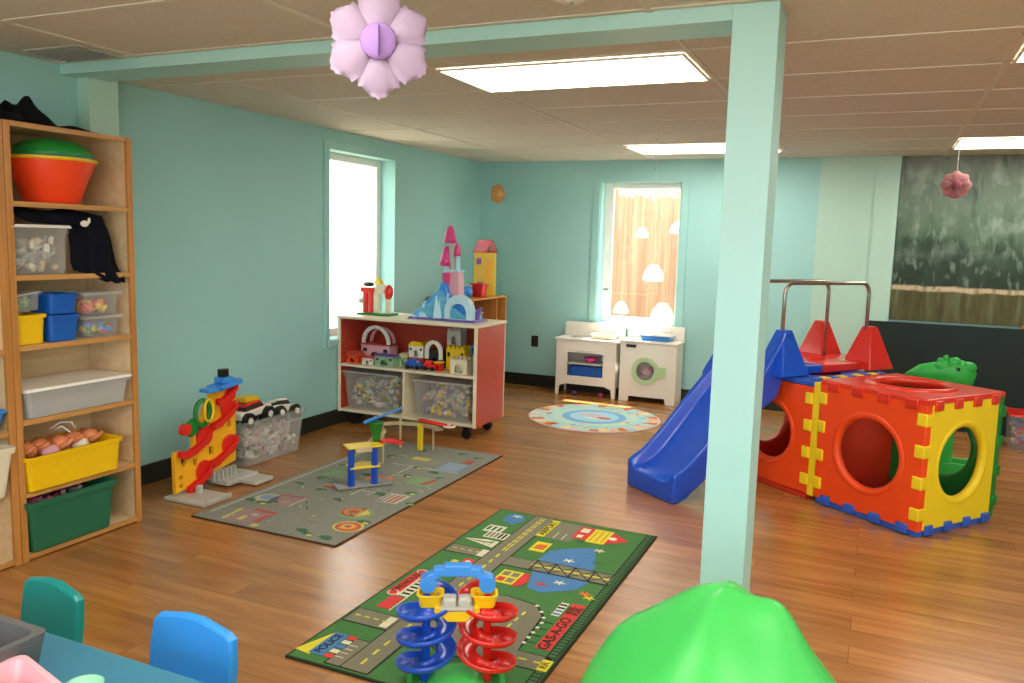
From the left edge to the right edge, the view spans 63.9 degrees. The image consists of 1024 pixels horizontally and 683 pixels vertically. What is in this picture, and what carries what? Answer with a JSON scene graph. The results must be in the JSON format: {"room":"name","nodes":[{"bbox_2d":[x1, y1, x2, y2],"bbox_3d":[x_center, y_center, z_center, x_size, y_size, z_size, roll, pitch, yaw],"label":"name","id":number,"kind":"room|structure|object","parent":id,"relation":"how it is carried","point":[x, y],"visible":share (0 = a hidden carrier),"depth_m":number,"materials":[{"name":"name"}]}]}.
{"room":"children's room","nodes":[
{"label":"children's room","id":0,"kind":"room"},
{"bbox_2d":[0,50,480,465],"bbox_3d":[-2.374,-0.266,4.501,0.315,2.340,9.680,5,8,24],"label":"wall","id":1,"kind":"structure","parent":0,"point":[228,202],"depth_m":5.53,"materials":[{"name":"teal paint"}]},
{"bbox_2d":[76,77,118,135],"bbox_3d":[-2.247,-0.255,4.441,0.198,2.340,0.180,5,8,24],"label":"trim","id":2,"kind":"structure","parent":1,"relation":"attached to","point":[97,100],"depth_m":4.25,"materials":[{"name":"teal paint"}]},
{"bbox_2d":[141,409,365,485],"bbox_3d":[-1.362,0.595,6.830,0.016,0.120,4.800,5,8,24],"label":"baseboard","id":3,"kind":"structure","parent":1,"relation":"attached to","point":[162,469],"depth_m":6.21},
{"bbox_2d":[324,139,398,348],"bbox_3d":[-1.319,-0.804,6.882,0.212,1.625,1.060,5,8,24],"label":"window","id":4,"kind":"structure","parent":1,"relation":"in","point":[329,144],"depth_m":6.91,"materials":[{"name":"teal paint"}]},
{"bbox_2d":[0,0,1023,161],"bbox_3d":[1.579,-1.102,2.628,8.555,0.006,9.680,5,8,24],"label":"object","id":5,"kind":"structure","parent":1,"relation":"attached to","point":[645,8],"depth_m":3.97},
{"bbox_2d":[0,382,1023,682],"bbox_3d":[1.422,1.260,2.960,9.000,0.100,10.080,5,8,24],"label":"floor","id":6,"kind":"structure","parent":0,"point":[875,603],"depth_m":3.90,"materials":[{"name":"wood"}]},
{"bbox_2d":[0,119,21,569],"bbox_3d":[-2.487,0.054,3.370,0.334,1.976,0.672,5,8,24],"label":"storage shelf","id":7,"kind":"object","parent":6,"relation":"on","point":[10,529],"visible":1,"depth_m":3.63,"materials":[{"name":"brown wood"}]},
{"bbox_2d":[0,443,15,498],"bbox_3d":[-2.383,0.582,3.551,0.296,0.230,0.316,5,8,24],"label":"storage bin","id":8,"kind":"object","parent":7,"relation":"on","point":[6,450],"visible":1,"depth_m":3.60,"materials":[{"name":"beige plastic"}]},
{"bbox_2d":[20,576,83,643],"bbox_3d":[-1.406,0.958,2.284,0.294,0.509,0.327,5,8,27],"label":"child chair","id":9,"kind":"object","parent":6,"relation":"on","point":[49,603],"visible":0.45,"depth_m":2.36,"materials":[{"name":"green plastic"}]},
{"bbox_2d":[1,119,141,563],"bbox_3d":[-2.213,-0.014,3.979,0.334,1.976,0.663,5,8,24],"label":"storage shelf","id":10,"kind":"object","parent":6,"relation":"on","point":[108,194],"visible":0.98,"depth_m":4.14,"materials":[{"name":"brown wood"}]},
{"bbox_2d":[18,312,46,345],"bbox_3d":[-2.248,-0.059,3.737,0.186,0.135,0.166,5,8,24],"label":"storage bin","id":11,"kind":"object","parent":10,"relation":"on","point":[30,323],"visible":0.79,"depth_m":3.71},
{"bbox_2d":[17,296,31,309],"bbox_3d":[-2.249,-0.181,3.714,0.174,0.098,0.138,5,8,24],"label":"storage box","id":12,"kind":"object","parent":11,"relation":"on","point":[22,302],"visible":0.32,"depth_m":3.70,"materials":[{"name":"clear plastic"}]},
{"bbox_2d":[11,224,71,271],"bbox_3d":[-2.222,-0.423,3.754,0.232,0.225,0.297,5,8,24],"label":"storage bin","id":13,"kind":"object","parent":10,"relation":"on","point":[32,253],"visible":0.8,"depth_m":3.72,"materials":[{"name":"clear plastic"}]},
{"bbox_2d":[0,96,95,132],"bbox_3d":[-2.234,-1.048,3.734,0.310,0.126,0.620,5,8,24],"label":"jacket","id":14,"kind":"object","parent":10,"relation":"on","point":[25,110],"visible":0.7,"depth_m":3.68,"materials":[{"name":"black fabric"}]},
{"bbox_2d":[11,154,97,204],"bbox_3d":[-2.175,-0.756,3.872,0.404,0.212,0.404,5,8,24],"label":"plastic bowl","id":15,"kind":"object","parent":10,"relation":"on","point":[36,177],"visible":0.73,"depth_m":3.75,"materials":[{"name":"plastic"}]},
{"bbox_2d":[10,138,95,159],"bbox_3d":[-2.167,-0.908,3.863,0.372,0.087,0.372,5,8,24],"label":"plastic bowl","id":16,"kind":"object","parent":15,"relation":"on","point":[42,146],"visible":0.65,"depth_m":3.73,"materials":[{"name":"plastic"}]},
{"bbox_2d":[43,313,79,341],"bbox_3d":[-2.179,-0.071,3.891,0.196,0.125,0.166,5,8,24],"label":"storage bin","id":17,"kind":"object","parent":10,"relation":"on","point":[58,327],"visible":0.59,"depth_m":3.83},
{"bbox_2d":[24,291,78,314],"bbox_3d":[-2.175,-0.182,3.880,0.191,0.095,0.161,5,8,24],"label":"storage bin","id":18,"kind":"object","parent":17,"relation":"on","point":[48,302],"visible":0.92,"depth_m":3.83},
{"bbox_2d":[13,206,124,282],"bbox_3d":[-2.105,-0.450,3.891,0.179,0.358,0.510,5,8,24],"label":"coat","id":19,"kind":"object","parent":10,"relation":"on","point":[91,249],"visible":0.98,"depth_m":3.94,"materials":[{"name":"black fabric"}]},
{"bbox_2d":[24,476,116,552],"bbox_3d":[-2.228,0.825,3.999,0.314,0.245,0.484,5,8,24],"label":"storage bin","id":20,"kind":"object","parent":10,"relation":"on","point":[66,514],"visible":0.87,"depth_m":3.93,"materials":[{"name":"green plastic"}]},
{"bbox_2d":[23,429,121,492],"bbox_3d":[-2.212,0.575,3.986,0.316,0.165,0.516,5,8,24],"label":"storage bin","id":21,"kind":"object","parent":10,"relation":"on","point":[54,469],"visible":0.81,"depth_m":3.90,"materials":[{"name":"plastic"}]},
{"bbox_2d":[24,441,36,457],"bbox_3d":[-2.284,0.518,3.795,0.157,0.093,0.143,-5,10,-44],"label":"baby doll","id":22,"kind":"object","parent":21,"relation":"in","point":[30,450],"visible":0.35,"depth_m":3.79,"materials":[{"name":"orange plastic"}]},
{"bbox_2d":[30,437,50,457],"bbox_3d":[-2.273,0.508,3.881,0.143,0.093,0.157,7,9,36],"label":"baby doll","id":23,"kind":"object","parent":21,"relation":"in","point":[40,443],"visible":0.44,"depth_m":3.87,"materials":[{"name":"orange plastic"}]},
{"bbox_2d":[39,435,75,455],"bbox_3d":[-2.196,0.503,3.940,0.143,0.093,0.157,3,7,11],"label":"baby doll","id":24,"kind":"object","parent":21,"relation":"in","point":[58,442],"visible":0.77,"depth_m":3.94,"materials":[{"name":"pink plastic"}]},
{"bbox_2d":[63,430,84,449],"bbox_3d":[-2.193,0.492,4.030,0.143,0.093,0.157,6,8,33],"label":"baby doll","id":25,"kind":"object","parent":24,"relation":"on","point":[77,435],"visible":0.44,"depth_m":4.03},
{"bbox_2d":[70,428,103,447],"bbox_3d":[-2.132,0.486,4.090,0.143,0.093,0.157,4,7,16],"label":"baby doll","id":26,"kind":"object","parent":21,"relation":"in","point":[91,435],"visible":0.66,"depth_m":4.08,"materials":[{"name":"beige plastic"}]},
{"bbox_2d":[21,369,131,415],"bbox_3d":[-2.190,0.250,3.990,0.297,0.140,0.577,5,8,24],"label":"storage bin","id":27,"kind":"object","parent":10,"relation":"on","point":[69,398],"visible":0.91,"depth_m":3.96,"materials":[{"name":"plastic"}]},
{"bbox_2d":[76,318,111,335],"bbox_3d":[-2.095,-0.083,4.081,0.202,0.107,0.222,5,8,24],"label":"storage box","id":28,"kind":"object","parent":10,"relation":"on","point":[89,326],"visible":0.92,"depth_m":4.05,"materials":[{"name":"clear plastic"}]},
{"bbox_2d":[75,298,107,313],"bbox_3d":[-2.091,-0.194,4.067,0.202,0.115,0.222,5,8,24],"label":"storage box","id":29,"kind":"object","parent":28,"relation":"on","point":[82,305],"visible":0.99,"depth_m":4.03,"materials":[{"name":"clear plastic"}]},
{"bbox_2d":[39,632,203,682],"bbox_3d":[-1.422,1.020,1.811,1.600,0.501,0.760,5,8,24],"label":"table","id":30,"kind":"object","parent":6,"relation":"on","point":[65,659],"visible":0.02,"depth_m":1.93,"materials":[{"name":"teal plastic"}]},
{"bbox_2d":[0,614,45,663],"bbox_3d":[-1.268,0.712,1.879,0.350,0.100,0.200,5,8,24],"label":"bin","id":31,"kind":"object","parent":30,"relation":"on","point":[17,637],"visible":0.54,"depth_m":1.88,"materials":[{"name":"plastic"}]},
{"bbox_2d":[0,655,61,682],"bbox_3d":[-1.057,0.753,1.695,0.236,0.075,0.186,7,9,38],"label":"basket","id":32,"kind":"object","parent":30,"relation":"on","point":[21,668],"visible":1,"depth_m":1.79,"materials":[{"name":"plastic"}]},
{"bbox_2d":[66,674,104,682],"bbox_3d":[-0.949,0.769,1.819,0.084,0.020,0.084,5,8,24],"label":"dish","id":33,"kind":"object","parent":30,"relation":"on","point":[88,678],"visible":1,"depth_m":1.85,"materials":[{"name":"plastic"}]},
{"bbox_2d":[149,611,237,682],"bbox_3d":[-0.904,0.995,2.062,0.294,0.519,0.328,5,8,24],"label":"child chair","id":34,"kind":"object","parent":6,"relation":"on","point":[187,644],"visible":0.96,"depth_m":2.15,"materials":[{"name":"blue plastic"}]},
{"bbox_2d":[164,368,272,507],"bbox_3d":[-1.710,0.532,4.836,0.306,0.708,0.600,5,8,24],"label":"tower","id":35,"kind":"object","parent":6,"relation":"on","point":[210,429],"visible":1,"depth_m":4.85,"materials":[{"name":"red plastic"}]},
{"bbox_2d":[236,419,295,459],"bbox_3d":[-1.718,0.641,5.628,0.266,0.300,0.636,5,8,24],"label":"storage bin","id":36,"kind":"object","parent":6,"relation":"on","point":[261,436],"visible":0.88,"depth_m":5.60,"materials":[{"name":"plastic"}]},
{"bbox_2d":[236,399,275,428],"bbox_3d":[-1.740,0.470,5.459,0.179,0.165,0.302,5,8,24],"label":"toy truck","id":37,"kind":"object","parent":36,"relation":"in","point":[247,413],"visible":0.74,"depth_m":5.39,"materials":[{"name":"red plastic"}]},
{"bbox_2d":[235,394,258,402],"bbox_3d":[-1.757,0.378,5.429,0.100,0.030,0.130,5,8,24],"label":"block","id":38,"kind":"object","parent":37,"relation":"on","point":[247,398],"visible":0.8,"depth_m":5.39,"materials":[{"name":"yellow plastic"}]},
{"bbox_2d":[259,398,301,423],"bbox_3d":[-1.633,0.492,5.788,0.192,0.196,0.264,5,8,24],"label":"toy truck","id":39,"kind":"object","parent":36,"relation":"in","point":[282,406],"visible":0.71,"depth_m":5.74,"materials":[{"name":"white plastic"}]},
{"bbox_2d":[191,441,501,546],"bbox_3d":[-0.888,0.874,5.107,0.960,0.013,1.965,5,8,24],"label":"rug","id":40,"kind":"object","parent":6,"relation":"on","point":[305,506],"visible":0.94,"depth_m":4.79,"materials":[{"name":"grey fabric"}]},
{"bbox_2d":[332,407,455,490],"bbox_3d":[-0.856,0.591,5.420,0.619,0.473,1.179,5,8,24],"label":"tower","id":41,"kind":"object","parent":40,"relation":"on","point":[378,431],"visible":1,"depth_m":5.04,"materials":[{"name":"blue plastic"}]},
{"bbox_2d":[336,311,506,438],"bbox_3d":[-0.736,0.251,6.614,1.270,0.888,0.530,5,8,24],"label":"storage cart","id":42,"kind":"object","parent":6,"relation":"on","point":[486,380],"visible":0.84,"depth_m":6.56,"materials":[{"name":"red laminate"}]},
{"bbox_2d":[345,350,364,362],"bbox_3d":[-1.275,0.122,6.672,0.140,0.094,0.096,5,8,24],"label":"house","id":43,"kind":"object","parent":42,"relation":"on","point":[353,356],"visible":0.98,"depth_m":6.64,"materials":[{"name":"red plastic"}]},
{"bbox_2d":[361,355,374,364],"bbox_3d":[-1.147,0.151,6.596,0.115,0.062,0.075,5,8,24],"label":"house","id":44,"kind":"object","parent":42,"relation":"on","point":[368,360],"visible":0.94,"depth_m":6.57,"materials":[{"name":"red plastic"}]},
{"bbox_2d":[351,375,402,408],"bbox_3d":[-1.059,0.387,6.715,0.542,0.310,0.382,5,8,24],"label":"blocks","id":45,"kind":"object","parent":42,"relation":"on","point":[368,384],"visible":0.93,"depth_m":6.66,"materials":[{"name":"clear plastic"}]},
{"bbox_2d":[357,277,397,315],"bbox_3d":[-1.103,-0.371,6.695,0.319,0.305,0.160,5,8,24],"label":"toy playset","id":46,"kind":"object","parent":42,"relation":"on","point":[370,300],"visible":1,"depth_m":6.68,"materials":[{"name":"red plastic"}]},
{"bbox_2d":[360,325,398,355],"bbox_3d":[-1.087,0.014,6.730,0.285,0.305,0.135,5,8,24],"label":"house","id":47,"kind":"object","parent":42,"relation":"on","point":[369,348],"visible":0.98,"depth_m":6.70,"materials":[{"name":"pink plastic"}]},
{"bbox_2d":[374,353,399,366],"bbox_3d":[-0.997,0.148,6.550,0.185,0.087,0.105,5,8,24],"label":"house","id":48,"kind":"object","parent":42,"relation":"on","point":[381,359],"visible":1,"depth_m":6.52,"materials":[{"name":"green plastic"}]},
{"bbox_2d":[340,400,471,427],"bbox_3d":[-0.747,0.572,6.649,1.200,0.020,0.490,5,8,24],"label":"shelf","id":49,"kind":"object","parent":42,"relation":"attached to","point":[353,408],"depth_m":6.54,"materials":[{"name":"white wood"}]},
{"bbox_2d":[341,359,472,378],"bbox_3d":[-0.736,0.204,6.604,1.200,0.020,0.490,5,8,24],"label":"shelf","id":50,"kind":"object","parent":42,"relation":"attached to","point":[344,364],"depth_m":6.40,"materials":[{"name":"white wood"}]},
{"bbox_2d":[404,358,423,369],"bbox_3d":[-0.763,0.175,6.426,0.150,0.078,0.078,5,8,24],"label":"toy car","id":51,"kind":"object","parent":42,"relation":"on","point":[412,362],"visible":0.98,"depth_m":6.40,"materials":[{"name":"blue plastic"}]},
{"bbox_2d":[407,357,427,362],"bbox_3d":[-0.749,0.160,6.568,0.140,0.072,0.126,5,8,24],"label":"block","id":52,"kind":"object","parent":42,"relation":"on","point":[423,360],"visible":0.36,"depth_m":6.51,"materials":[{"name":"red plastic"}]},
{"bbox_2d":[407,340,427,357],"bbox_3d":[-0.745,0.059,6.559,0.150,0.126,0.106,5,8,24],"label":"house","id":53,"kind":"object","parent":52,"relation":"on","point":[416,348],"visible":0.94,"depth_m":6.51,"materials":[{"name":"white plastic"}]},
{"bbox_2d":[425,340,445,367],"bbox_3d":[-0.591,0.096,6.504,0.155,0.225,0.136,5,8,24],"label":"house","id":54,"kind":"object","parent":42,"relation":"on","point":[434,354],"visible":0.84,"depth_m":6.46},
{"bbox_2d":[419,383,472,418],"bbox_3d":[-0.475,0.440,6.457,0.512,0.300,0.382,5,8,24],"label":"blocks","id":55,"kind":"object","parent":42,"relation":"on","point":[440,397],"visible":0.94,"depth_m":6.39,"materials":[{"name":"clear plastic"}]},
{"bbox_2d":[407,226,487,322],"bbox_3d":[-0.493,-0.534,6.401,0.604,0.733,0.238,5,8,24],"label":"castle","id":56,"kind":"object","parent":42,"relation":"on","point":[449,303],"visible":1,"depth_m":6.36,"materials":[{"name":"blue plastic"}]},
{"bbox_2d":[446,345,470,369],"bbox_3d":[-0.418,0.126,6.441,0.160,0.190,0.122,5,8,24],"label":"house","id":57,"kind":"object","parent":42,"relation":"on","point":[452,351],"visible":0.62,"depth_m":6.40,"materials":[{"name":"yellow plastic"}]},
{"bbox_2d":[447,327,466,345],"bbox_3d":[-0.432,-0.039,6.429,0.120,0.130,0.102,5,8,24],"label":"house","id":58,"kind":"object","parent":57,"relation":"on","point":[457,337],"visible":0.98,"depth_m":6.40,"materials":[{"name":"grey plastic"}]},
{"bbox_2d":[450,355,471,374],"bbox_3d":[-0.389,0.180,6.257,0.140,0.130,0.092,5,8,24],"label":"house","id":59,"kind":"object","parent":42,"relation":"on","point":[458,365],"visible":1,"depth_m":6.23,"materials":[{"name":"beige plastic"}]},
{"bbox_2d":[428,295,506,373],"bbox_3d":[-0.442,0.028,8.171,0.490,0.967,0.770,5,8,24],"label":"bookcase","id":60,"kind":"object","parent":6,"relation":"on","point":[493,307],"visible":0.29,"depth_m":8.29,"materials":[{"name":"orange wood"}]},
{"bbox_2d":[470,283,488,296],"bbox_3d":[-0.318,-0.499,7.980,0.156,0.130,0.136,5,8,24],"label":"pail","id":61,"kind":"object","parent":60,"relation":"on","point":[479,289],"visible":0.96,"depth_m":7.93,"materials":[{"name":"red plastic"}]},
{"bbox_2d":[473,239,497,295],"bbox_3d":[-0.269,-0.739,8.196,0.240,0.555,0.160,2,7,4],"label":"tower","id":62,"kind":"object","parent":60,"relation":"on","point":[484,259],"visible":0.88,"depth_m":8.12,"materials":[{"name":"yellow plastic"}]},
{"bbox_2d":[285,509,656,682],"bbox_3d":[-0.031,1.079,3.633,0.905,0.014,1.860,5,8,24],"label":"rug","id":63,"kind":"object","parent":6,"relation":"on","point":[559,574],"visible":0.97,"depth_m":3.56,"materials":[{"name":"carpet"}]},
{"bbox_2d":[395,562,517,682],"bbox_3d":[-0.186,0.965,2.762,0.414,0.418,0.234,1,7,-3],"label":"tower","id":64,"kind":"object","parent":63,"relation":"on","point":[438,601],"visible":1,"depth_m":2.76,"materials":[{"name":"blue plastic"}]},
{"bbox_2d":[417,587,443,607],"bbox_3d":[-0.273,0.860,2.748,0.091,0.044,0.081,1,7,-3],"label":"cup","id":65,"kind":"object","parent":64,"relation":"on","point":[429,597],"depth_m":2.72,"materials":[{"name":"yellow plastic"}]},
{"bbox_2d":[471,587,497,607],"bbox_3d":[-0.093,0.864,2.757,0.091,0.044,0.081,1,7,-3],"label":"cup","id":66,"kind":"object","parent":64,"relation":"on","point":[481,597],"depth_m":2.73,"materials":[{"name":"yellow plastic"}]},
{"bbox_2d":[555,321,625,399],"bbox_3d":[0.775,0.181,8.236,0.660,0.715,0.350,5,8,24],"label":"stove","id":67,"kind":"object","parent":6,"relation":"on","point":[572,348],"visible":0.9,"depth_m":8.19,"materials":[{"name":"white paint"}]},
{"bbox_2d":[566,360,602,365],"bbox_3d":[0.739,0.216,8.173,0.360,0.010,0.200,5,8,24],"label":"shelf","id":68,"kind":"object","parent":67,"relation":"in","point":[578,362],"depth_m":8.14,"materials":[{"name":"wood"}]},
{"bbox_2d":[569,364,602,377],"bbox_3d":[0.760,0.319,8.241,0.350,0.160,0.170,5,8,24],"label":"bin","id":69,"kind":"object","parent":67,"relation":"in","point":[574,369],"visible":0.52,"depth_m":8.17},
{"bbox_2d":[555,334,620,343],"bbox_3d":[0.790,-0.024,8.234,0.660,0.022,0.300,5,8,24],"label":"countertop","id":70,"kind":"structure","parent":67,"relation":"on","point":[563,337],"depth_m":8.14,"materials":[{"name":"white paint"}]},
{"bbox_2d":[591,332,618,339],"bbox_3d":[0.926,-0.052,8.175,0.252,0.045,0.202,5,8,24],"label":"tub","id":71,"kind":"object","parent":67,"relation":"on","point":[597,335],"visible":1,"depth_m":8.12,"materials":[{"name":"beige plastic"}]},
{"bbox_2d":[528,404,660,432],"bbox_3d":[0.720,0.662,7.195,1.156,0.012,1.156,5,8,24],"label":"round rug","id":72,"kind":"object","parent":6,"relation":"on","point":[594,418],"visible":1,"depth_m":7.12,"materials":[{"name":"fabric"}]},
{"bbox_2d":[618,324,685,405],"bbox_3d":[1.358,0.219,8.000,0.580,0.730,0.309,5,8,24],"label":"washer","id":73,"kind":"object","parent":6,"relation":"on","point":[666,358],"visible":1,"depth_m":7.90,"materials":[{"name":"white paint"}]},
{"bbox_2d":[619,337,684,345],"bbox_3d":[1.366,-0.003,7.977,0.580,0.022,0.300,5,8,24],"label":"countertop","id":74,"kind":"structure","parent":73,"relation":"on","point":[627,339],"depth_m":7.87,"materials":[{"name":"white paint"}]},
{"bbox_2d":[638,332,675,341],"bbox_3d":[1.406,-0.042,7.949,0.322,0.065,0.222,5,8,24],"label":"tub","id":75,"kind":"object","parent":73,"relation":"on","point":[647,336],"visible":1,"depth_m":7.88,"materials":[{"name":"blue plastic"}]},
{"bbox_2d":[580,581,836,682],"bbox_3d":[0.540,0.959,2.156,0.910,0.644,0.921,5,8,24],"label":"dome","id":76,"kind":"object","parent":6,"relation":"on","point":[716,632],"visible":1,"depth_m":2.06,"materials":[{"name":"plastic"}]},
{"bbox_2d":[700,0,786,590],"bbox_3d":[0.834,0.009,2.998,0.154,2.340,0.220,5,8,24],"label":"column","id":77,"kind":"structure","parent":6,"relation":"on","point":[758,40],"depth_m":2.88,"materials":[{"name":"paint"}]},
{"bbox_2d":[627,279,892,503],"bbox_3d":[1.633,0.254,5.374,1.778,1.318,0.635,-2,8,-29],"label":"slide","id":78,"kind":"object","parent":6,"relation":"on","point":[672,464],"visible":0.73,"depth_m":5.21,"materials":[{"name":"blue plastic"}]},
{"bbox_2d":[757,370,886,497],"bbox_3d":[1.948,0.543,5.421,0.702,0.750,0.738,-2,8,-29],"label":"cube","id":79,"kind":"object","parent":6,"relation":"on","point":[786,460],"visible":0.42,"depth_m":5.09,"materials":[{"name":"orange plastic"}]},
{"bbox_2d":[813,373,1006,537],"bbox_3d":[2.303,0.619,4.793,0.713,0.772,0.707,-2,8,-29],"label":"cube","id":80,"kind":"object","parent":6,"relation":"on","point":[882,438],"visible":1,"depth_m":4.61,"materials":[{"name":"orange plastic"}]},
{"bbox_2d":[905,355,976,474],"bbox_3d":[2.965,0.497,5.719,0.547,0.824,0.202,4,7,18],"label":"crocodile rocker","id":81,"kind":"object","parent":6,"relation":"on","point":[954,370],"visible":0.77,"depth_m":5.64,"materials":[{"name":"green plastic"}]},
{"bbox_2d":[864,320,1023,437],"bbox_3d":[4.238,0.352,6.838,2.400,0.905,0.050,5,8,24],"label":"wainscot panel","id":82,"kind":"object","parent":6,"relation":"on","point":[997,354],"visible":0.59,"depth_m":6.94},
{"bbox_2d":[1006,407,1023,445],"bbox_3d":[4.139,0.707,6.481,0.422,0.285,0.342,5,8,24],"label":"storage bin","id":83,"kind":"object","parent":6,"relation":"on","point":[1017,412],"visible":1,"depth_m":6.50,"materials":[{"name":"clear plastic"}]},
{"bbox_2d":[0,0,1023,161],"bbox_3d":[1.489,-1.161,2.662,9.000,0.100,10.080,5,8,24],"label":"ceiling","id":84,"kind":"structure","parent":0,"point":[187,24],"depth_m":4.12,"materials":[{"name":"tile"}]},
{"bbox_2d":[23,44,122,61],"bbox_3d":[-2.053,-1.344,3.840,0.360,0.017,0.240,5,8,24],"label":"ceiling vent","id":85,"kind":"object","parent":84,"relation":"in","point":[73,52],"visible":1,"depth_m":3.80,"materials":[{"name":"grey plastic"}]},
{"bbox_2d":[329,0,427,99],"bbox_3d":[-0.356,-0.883,2.193,0.264,0.450,0.083,1,7,-8],"label":"paper flower","id":86,"kind":"object","parent":84,"relation":"hanging from","point":[378,43],"visible":1,"depth_m":2.22,"materials":[{"name":"paper"}]},
{"bbox_2d":[60,4,733,81],"bbox_3d":[-0.775,-1.261,3.582,3.443,0.053,0.220,5,8,24],"label":"beam","id":87,"kind":"structure","parent":84,"relation":"attached to","point":[707,21],"depth_m":3.24,"materials":[{"name":"paint"}]},
{"bbox_2d":[490,163,505,203],"bbox_3d":[-0.122,-1.597,8.140,0.207,0.464,0.059,-5,9,-42],"label":"paper flower","id":88,"kind":"object","parent":84,"relation":"hanging from","point":[497,193],"visible":1,"depth_m":8.14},
{"bbox_2d":[554,0,585,4],"bbox_3d":[0.189,-1.126,2.678,0.130,0.046,0.130,5,8,24],"label":"smoke detector","id":89,"kind":"object","parent":84,"relation":"attached to","point":[564,2],"visible":1,"depth_m":2.68,"materials":[{"name":"grey plastic"}]},
{"bbox_2d":[437,53,709,92],"bbox_3d":[0.305,-1.299,4.002,1.200,0.010,0.586,5,8,24],"label":"recessed light","id":90,"kind":"object","parent":84,"relation":"in","point":[677,67],"visible":1,"depth_m":3.95,"materials":[{"name":"beige"}]},
{"bbox_2d":[625,144,781,154],"bbox_3d":[1.612,-1.619,6.904,1.200,0.010,0.586,5,8,24],"label":"recessed light","id":91,"kind":"object","parent":84,"relation":"in","point":[693,148],"visible":0.73,"depth_m":6.94,"materials":[{"name":"beige"}]},
{"bbox_2d":[940,146,971,199],"bbox_3d":[3.300,-1.266,6.074,0.217,0.426,0.061,5,8,24],"label":"paper flower","id":92,"kind":"object","parent":84,"relation":"hanging from","point":[955,185],"visible":1,"depth_m":6.09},
{"bbox_2d":[953,137,1023,148],"bbox_3d":[3.877,-1.434,5.911,1.200,0.010,0.596,5,8,24],"label":"recessed light","id":93,"kind":"object","parent":84,"relation":"in","point":[1018,142],"visible":1,"depth_m":6.04,"materials":[{"name":"beige"}]},
{"bbox_2d":[479,154,1021,389],"bbox_3d":[3.494,-0.444,7.284,8.755,2.340,0.200,5,8,24],"label":"wall","id":94,"kind":"structure","parent":0,"point":[540,231],"depth_m":8.34,"materials":[{"name":"teal paint"}]},
{"bbox_2d":[565,321,625,338],"bbox_3d":[0.848,-0.120,8.346,0.640,0.140,0.020,5,8,24],"label":"backsplash","id":95,"kind":"structure","parent":94,"relation":"attached to","point":[572,327],"depth_m":8.35,"materials":[{"name":"white paint"}]},
{"bbox_2d":[588,174,690,327],"bbox_3d":[1.279,-0.877,8.207,0.965,1.550,0.207,5,8,24],"label":"window","id":96,"kind":"structure","parent":94,"relation":"in","point":[685,178],"depth_m":8.25,"materials":[{"name":"teal paint"}]},
{"bbox_2d":[504,371,783,411],"bbox_3d":[3.484,0.675,7.277,8.505,0.120,0.016,5,8,24],"label":"baseboard","id":97,"kind":"structure","parent":94,"relation":"attached to","point":[509,377],"depth_m":8.63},
{"bbox_2d":[628,324,685,340],"bbox_3d":[1.423,-0.092,8.090,0.570,0.130,0.020,5,8,24],"label":"backsplash","id":98,"kind":"structure","parent":94,"relation":"attached to","point":[633,329],"depth_m":8.08,"materials":[{"name":"white paint"}]},
{"bbox_2d":[809,156,901,370],"bbox_3d":[3.039,-0.466,7.360,0.650,2.340,0.028,5,8,24],"label":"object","id":99,"kind":"structure","parent":94,"relation":"attached to","point":[858,203],"depth_m":7.31,"materials":[{"name":"teal paint"}]},
{"bbox_2d":[889,154,1023,326],"bbox_3d":[4.399,-0.812,6.714,2.290,1.416,0.012,5,8,24],"label":"mural","id":100,"kind":"object","parent":94,"relation":"attached to","point":[960,260],"visible":1,"depth_m":6.97,"materials":[{"name":"paint"}]},
{"label":"outside","id":101,"kind":"structure","parent":0,"visible":0},
{"bbox_3d":[2.401,1.206,5.666,40.000,0.100,40.000,5,8,24],"label":"ground","id":102,"kind":"structure","parent":101,"visible":0},
{"bbox_2d":[330,161,371,327],"bbox_3d":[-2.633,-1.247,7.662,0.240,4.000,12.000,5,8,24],"label":"window pane","id":103,"kind":"structure","parent":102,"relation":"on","point":[350,184],"depth_m":9.27,"materials":[{"name":"glass"}]},
{"bbox_2d":[610,189,679,319],"bbox_3d":[1.727,-0.700,9.533,3.930,2.700,0.068,5,8,24],"label":"window curtain","id":104,"kind":"object","parent":102,"relation":"on","point":[641,297],"visible":0.02,"depth_m":9.55,"materials":[{"name":"fabric"}]},
{"bbox_3d":[1.639,-0.593,9.007,1.578,2.612,0.028,5,8,24],"label":"rail","id":105,"kind":"object","parent":102,"relation":"on","visible":0},
{"bbox_2d":[613,206,628,313],"bbox_3d":[1.246,-1.105,9.127,0.180,1.603,0.180,5,8,24],"label":"paper lantern","id":106,"kind":"object","parent":105,"relation":"hanging from","point":[621,307],"visible":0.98,"depth_m":9.16,"materials":[{"name":"white paper"}]},
{"bbox_2d":[635,199,648,237],"bbox_3d":[1.440,-1.512,8.994,0.150,0.752,0.150,5,8,24],"label":"paper lantern","id":107,"kind":"object","parent":105,"relation":"hanging from","point":[641,232],"visible":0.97,"depth_m":8.99,"materials":[{"name":"white paper"}]},
{"bbox_2d":[642,208,663,281],"bbox_3d":[1.571,-1.267,8.963,0.240,1.224,0.240,5,8,24],"label":"paper lantern","id":108,"kind":"object","parent":105,"relation":"hanging from","point":[653,273],"visible":0.99,"depth_m":8.95,"materials":[{"name":"white paper"}]},
{"bbox_2d":[650,206,673,318],"bbox_3d":[1.674,-1.046,8.941,0.260,1.651,0.260,5,8,24],"label":"paper lantern","id":109,"kind":"object","parent":105,"relation":"hanging from","point":[661,310],"visible":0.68,"depth_m":8.95,"materials":[{"name":"white paper"}]},
{"bbox_3d":[1.986,-0.519,8.693,0.265,2.561,0.040,5,8,24],"label":"trellis","id":110,"kind":"object","parent":102,"relation":"on","visible":0},
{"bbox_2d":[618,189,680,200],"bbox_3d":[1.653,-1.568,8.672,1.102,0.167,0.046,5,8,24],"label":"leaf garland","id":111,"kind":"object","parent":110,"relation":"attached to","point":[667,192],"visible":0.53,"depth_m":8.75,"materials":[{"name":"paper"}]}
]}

